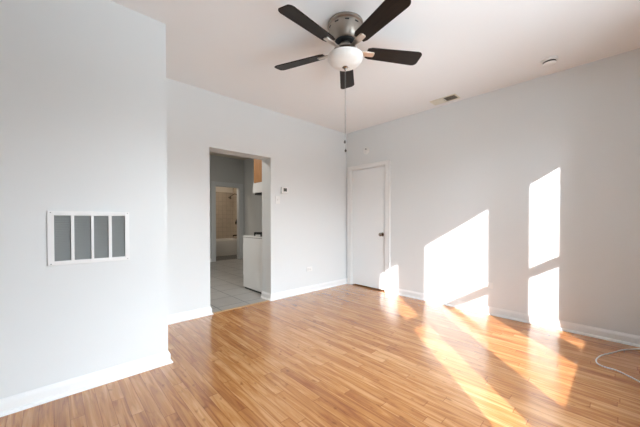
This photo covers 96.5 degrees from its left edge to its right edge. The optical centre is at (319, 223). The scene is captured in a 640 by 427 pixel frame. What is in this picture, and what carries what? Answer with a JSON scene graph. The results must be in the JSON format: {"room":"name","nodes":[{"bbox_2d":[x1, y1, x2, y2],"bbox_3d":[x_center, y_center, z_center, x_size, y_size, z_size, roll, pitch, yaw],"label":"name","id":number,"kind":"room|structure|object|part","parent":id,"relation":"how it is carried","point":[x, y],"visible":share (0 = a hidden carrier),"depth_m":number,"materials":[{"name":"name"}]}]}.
{"room":"empty living room","nodes":[
{"label":"empty living room","id":0,"kind":"room"},
{"bbox_2d":[0,0,167,398],"bbox_3d":[-2.423,-0.228,1.833,2.378,2.822,0.945,-1,1,-43],"label":"wall","id":1,"kind":"structure","parent":0,"point":[83,82],"depth_m":1.93,"materials":[{"name":"white paint"}]},
{"bbox_2d":[47,211,129,265],"bbox_3d":[-1.615,0.091,2.013,0.441,0.353,0.123,-1,1,-43],"label":"air vent","id":2,"kind":"object","parent":1,"relation":"in","point":[76,237],"visible":1,"depth_m":1.96,"materials":[{"name":"grey metal"}]},
{"bbox_3d":[-1.691,0.094,1.879,0.084,0.296,0.012,-1,1,-43],"label":"louver panel","id":3,"kind":"part","parent":2,"relation":"part of","materials":[{"name":"grey paint"}]},
{"bbox_3d":[-1.617,0.093,1.948,0.090,0.296,0.012,-1,1,-43],"label":"louver panel","id":4,"kind":"part","parent":2,"relation":"part of","materials":[{"name":"grey paint"}]},
{"bbox_3d":[-1.544,0.092,2.017,0.084,0.296,0.012,-1,1,-43],"label":"louver panel","id":5,"kind":"part","parent":2,"relation":"part of","materials":[{"name":"grey paint"}]},
{"bbox_3d":[-1.471,0.092,2.085,0.081,0.296,0.012,-1,1,-43],"label":"louver panel","id":6,"kind":"part","parent":2,"relation":"part of","materials":[{"name":"grey paint"}]},
{"bbox_2d":[0,278,345,416],"bbox_3d":[-1.313,1.070,3.032,5.614,0.095,1.210,-1,1,-43],"label":"baseboard","id":7,"kind":"structure","parent":1,"relation":"attached to","point":[32,398],"depth_m":2.04,"materials":[{"name":"white paint"}]},
{"bbox_2d":[216,187,232,238],"bbox_3d":[-3.794,-0.445,9.695,1.940,2.945,0.100,-1,1,-43],"label":"wall","id":8,"kind":"structure","parent":0,"point":[224,205],"depth_m":10.04,"materials":[{"name":"tile"}]},
{"bbox_2d":[209,155,243,258],"bbox_3d":[-3.432,-0.390,7.526,4.500,2.995,0.120,-1,1,-43],"label":"wall","id":9,"kind":"structure","parent":0,"point":[222,169],"depth_m":8.13,"materials":[{"name":"grey paint"}]},
{"bbox_2d":[211,181,243,261],"bbox_3d":[-2.677,-0.065,8.225,0.970,2.225,0.140,-1,1,-43],"label":"trim","id":10,"kind":"structure","parent":9,"relation":"attached to","point":[240,224],"depth_m":8.28,"materials":[{"name":"white paint"}]},
{"bbox_2d":[209,152,248,159],"bbox_3d":[-2.256,-1.915,5.814,3.900,0.100,4.196,-1,1,-43],"label":"ceiling","id":11,"kind":"structure","parent":0,"point":[210,153],"depth_m":8.05,"materials":[{"name":"beige paint"}]},
{"bbox_2d":[233,188,236,237],"bbox_3d":[-2.501,-0.444,9.661,0.100,2.945,1.720,-1,1,-43],"label":"wall","id":12,"kind":"structure","parent":0,"point":[234,189],"depth_m":10.15,"materials":[{"name":"tile"}]},
{"bbox_2d":[244,158,261,235],"bbox_3d":[-0.822,-0.385,7.098,0.120,2.995,4.076,-1,1,-43],"label":"wall","id":13,"kind":"structure","parent":0,"point":[252,202],"depth_m":8.26,"materials":[{"name":"white paint"}]},
{"bbox_2d":[254,159,261,182],"bbox_3d":[-0.670,-0.965,4.724,0.760,0.620,0.418,-1,1,-43],"label":"upper cabinet","id":14,"kind":"object","parent":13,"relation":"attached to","point":[257,163],"visible":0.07,"depth_m":4.50,"materials":[{"name":"brown wood"}]},
{"bbox_2d":[253,182,261,194],"bbox_3d":[-0.671,-0.560,4.730,0.760,0.186,0.419,-1,1,-43],"label":"range hood","id":15,"kind":"object","parent":14,"relation":"attached to","point":[257,187],"visible":0.24,"depth_m":4.51,"materials":[{"name":"white metal"}]},
{"bbox_2d":[166,78,345,314],"bbox_3d":[-1.542,-0.386,3.466,6.100,3.095,0.235,-1,1,-43],"label":"wall","id":16,"kind":"structure","parent":0,"point":[307,228],"depth_m":4.10,"materials":[{"name":"white paint"}]},
{"bbox_2d":[213,300,268,313],"bbox_3d":[-1.032,1.104,3.816,0.846,0.006,0.042,-1,1,-43],"label":"trim","id":17,"kind":"structure","parent":16,"relation":"attached to","point":[266,300],"depth_m":3.80,"materials":[{"name":"brown wood"}]},
{"bbox_2d":[276,196,279,203],"bbox_3d":[-0.615,-0.348,4.166,0.072,0.116,0.013,-1,1,-43],"label":"light switch","id":18,"kind":"object","parent":16,"relation":"attached to","point":[277,197],"visible":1,"depth_m":4.17,"materials":[{"name":"white plastic"}]},
{"bbox_2d":[281,187,287,193],"bbox_3d":[-0.525,-0.497,4.239,0.120,0.088,0.028,-1,1,-43],"label":"thermostat","id":19,"kind":"object","parent":16,"relation":"attached to","point":[283,189],"visible":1,"depth_m":4.22,"materials":[{"name":"white plastic"}]},
{"bbox_2d":[0,255,639,426],"bbox_3d":[-1.960,1.150,4.327,6.640,0.100,10.470,-1,1,-43],"label":"floor","id":20,"kind":"structure","parent":0,"point":[346,355],"depth_m":2.16,"materials":[{"name":"laminate"}]},
{"bbox_2d":[216,238,236,255],"bbox_3d":[-3.498,0.776,9.396,1.734,0.512,0.758,-1,1,-43],"label":"bathtub","id":21,"kind":"object","parent":20,"relation":"on","point":[224,246],"visible":0.24,"depth_m":9.33,"materials":[{"name":"white ceramic"}]},
{"bbox_3d":[-3.242,0.796,9.123,1.574,0.320,0.008,-1,1,-43],"label":"apron panel","id":22,"kind":"part","parent":21,"relation":"part of","materials":[{"name":"white ceramic"}]},
{"bbox_2d":[243,232,261,293],"bbox_3d":[-0.804,0.603,4.888,0.768,0.980,0.799,-1,1,-43],"label":"stove","id":23,"kind":"object","parent":20,"relation":"on","point":[252,244],"visible":0.18,"depth_m":4.64,"materials":[{"name":"white metal"}]},
{"bbox_2d":[243,235,261,237],"bbox_3d":[-0.800,0.212,4.878,0.768,0.022,0.697,-1,1,-43],"label":"cooktop","id":24,"kind":"object","parent":23,"relation":"in","point":[246,236],"depth_m":4.71,"materials":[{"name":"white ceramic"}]},
{"bbox_2d":[595,348,639,381],"bbox_3d":[2.495,1.122,2.285,0.445,0.010,1.024,1,1,39],"label":"cord","id":25,"kind":"object","parent":20,"relation":"on","point":[633,348],"visible":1,"depth_m":2.34,"materials":[{"name":"white plastic"}]},
{"bbox_2d":[110,0,639,133],"bbox_3d":[-0.123,-1.638,1.727,5.814,0.100,4.219,-1,1,-43],"label":"ceiling","id":26,"kind":"structure","parent":0,"point":[233,49],"depth_m":2.61,"materials":[{"name":"white paint"}]},
{"bbox_2d":[275,0,421,151],"bbox_3d":[0.181,-1.084,2.253,1.214,1.022,1.248,-1,1,-43],"label":"ceiling fan","id":27,"kind":"object","parent":26,"relation":"hanging from","point":[346,29],"visible":1,"depth_m":2.18,"materials":[{"name":"brushed nickel"},{"name":"frosted white glass"},{"name":"dark wood"}]},
{"bbox_3d":[-0.170,-1.385,2.457,0.467,0.007,0.142,0,14,25],"label":"blade","id":28,"kind":"part","parent":27,"relation":"part of","materials":[{"name":"brown wood"}]},
{"bbox_3d":[-0.078,-1.379,1.983,0.142,0.007,0.467,18,13,41],"label":"blade","id":29,"kind":"part","parent":27,"relation":"part of","materials":[{"name":"brown wood"}]},
{"bbox_3d":[0.059,-1.376,2.352,0.167,0.009,0.052,0,14,25],"label":"blade arm","id":30,"kind":"part","parent":27,"relation":"part of","materials":[{"name":"silver metal"}]},
{"bbox_3d":[0.093,-1.373,2.168,0.052,0.009,0.167,18,13,41],"label":"blade arm","id":31,"kind":"part","parent":27,"relation":"part of","materials":[{"name":"silver metal"}]},
{"bbox_3d":[0.202,-1.292,2.284,0.282,0.082,0.282,-1,1,-43],"label":"lamp shade","id":32,"kind":"part","parent":27,"relation":"part of","materials":[{"name":"white glass"}]},
{"bbox_3d":[0.252,-1.388,2.690,0.142,0.007,0.467,-13,-1,7],"label":"blade","id":33,"kind":"part","parent":27,"relation":"part of","materials":[{"name":"brown wood"}]},
{"bbox_3d":[0.277,-1.373,2.144,0.052,0.009,0.167,14,-6,-28],"label":"blade arm","id":34,"kind":"part","parent":27,"relation":"part of","materials":[{"name":"silver metal"}]},
{"bbox_3d":[0.358,-1.375,2.312,0.167,0.009,0.052,0,-12,-11],"label":"blade arm","id":35,"kind":"part","parent":27,"relation":"part of","materials":[{"name":"silver metal"}]},
{"bbox_3d":[0.401,-1.378,1.924,0.142,0.007,0.467,14,-6,-28],"label":"blade","id":36,"kind":"part","parent":27,"relation":"part of","materials":[{"name":"brown wood"}]},
{"bbox_3d":[0.605,-1.384,2.361,0.467,0.007,0.142,0,-12,-11],"label":"blade","id":37,"kind":"part","parent":27,"relation":"part of","materials":[{"name":"brown wood"}]},
{"bbox_2d":[429,94,459,104],"bbox_3d":[1.619,-1.608,3.712,0.170,0.013,0.330,-1,1,-43],"label":"ceiling vent","id":38,"kind":"object","parent":26,"relation":"in","point":[453,96],"visible":1,"depth_m":3.70,"materials":[{"name":"beige metal"}]},
{"bbox_2d":[541,56,557,67],"bbox_3d":[2.242,-1.575,2.793,0.136,0.054,0.136,-1,1,-43],"label":"smoke detector","id":39,"kind":"object","parent":26,"relation":"attached to","point":[550,61],"visible":1,"depth_m":2.76,"materials":[{"name":"white plastic"}]},
{"bbox_2d":[346,48,639,335],"bbox_3d":[1.975,-0.253,3.714,0.140,2.822,4.219,-1,1,-43],"label":"wall","id":40,"kind":"structure","parent":0,"point":[530,189],"depth_m":3.23,"materials":[{"name":"white paint"}]},
{"bbox_2d":[363,147,368,153],"bbox_3d":[0.779,-1.242,4.849,0.035,0.124,0.124,-1,1,-43],"label":"wall sensor","id":41,"kind":"object","parent":40,"relation":"attached to","point":[366,149],"visible":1,"depth_m":4.84,"materials":[{"name":"white plastic"}]},
{"bbox_2d":[352,166,384,289],"bbox_3d":[0.800,0.068,4.857,0.111,2.006,0.694,-1,1,-43],"label":"door","id":42,"kind":"structure","parent":40,"relation":"in","point":[368,225],"depth_m":4.85,"materials":[{"name":"white paint"}]},
{"bbox_2d":[347,160,390,292],"bbox_3d":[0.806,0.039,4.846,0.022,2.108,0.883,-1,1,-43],"label":"trim","id":43,"kind":"structure","parent":40,"relation":"attached to","point":[386,163],"depth_m":4.58,"materials":[{"name":"white paint"}]},
{"bbox_2d":[482,282,492,288],"bbox_3d":[2.064,0.759,3.524,0.008,0.072,0.116,-1,1,-43],"label":"wall outlet","id":44,"kind":"object","parent":40,"relation":"attached to","point":[484,284],"visible":1,"depth_m":3.52,"materials":[{"name":"white plastic"}]},
{"bbox_2d":[346,278,639,346],"bbox_3d":[1.845,1.060,3.747,0.030,0.095,4.019,-1,1,-43],"label":"baseboard","id":45,"kind":"structure","parent":40,"relation":"attached to","point":[628,339],"depth_m":3.19,"materials":[{"name":"white paint"}]}
]}

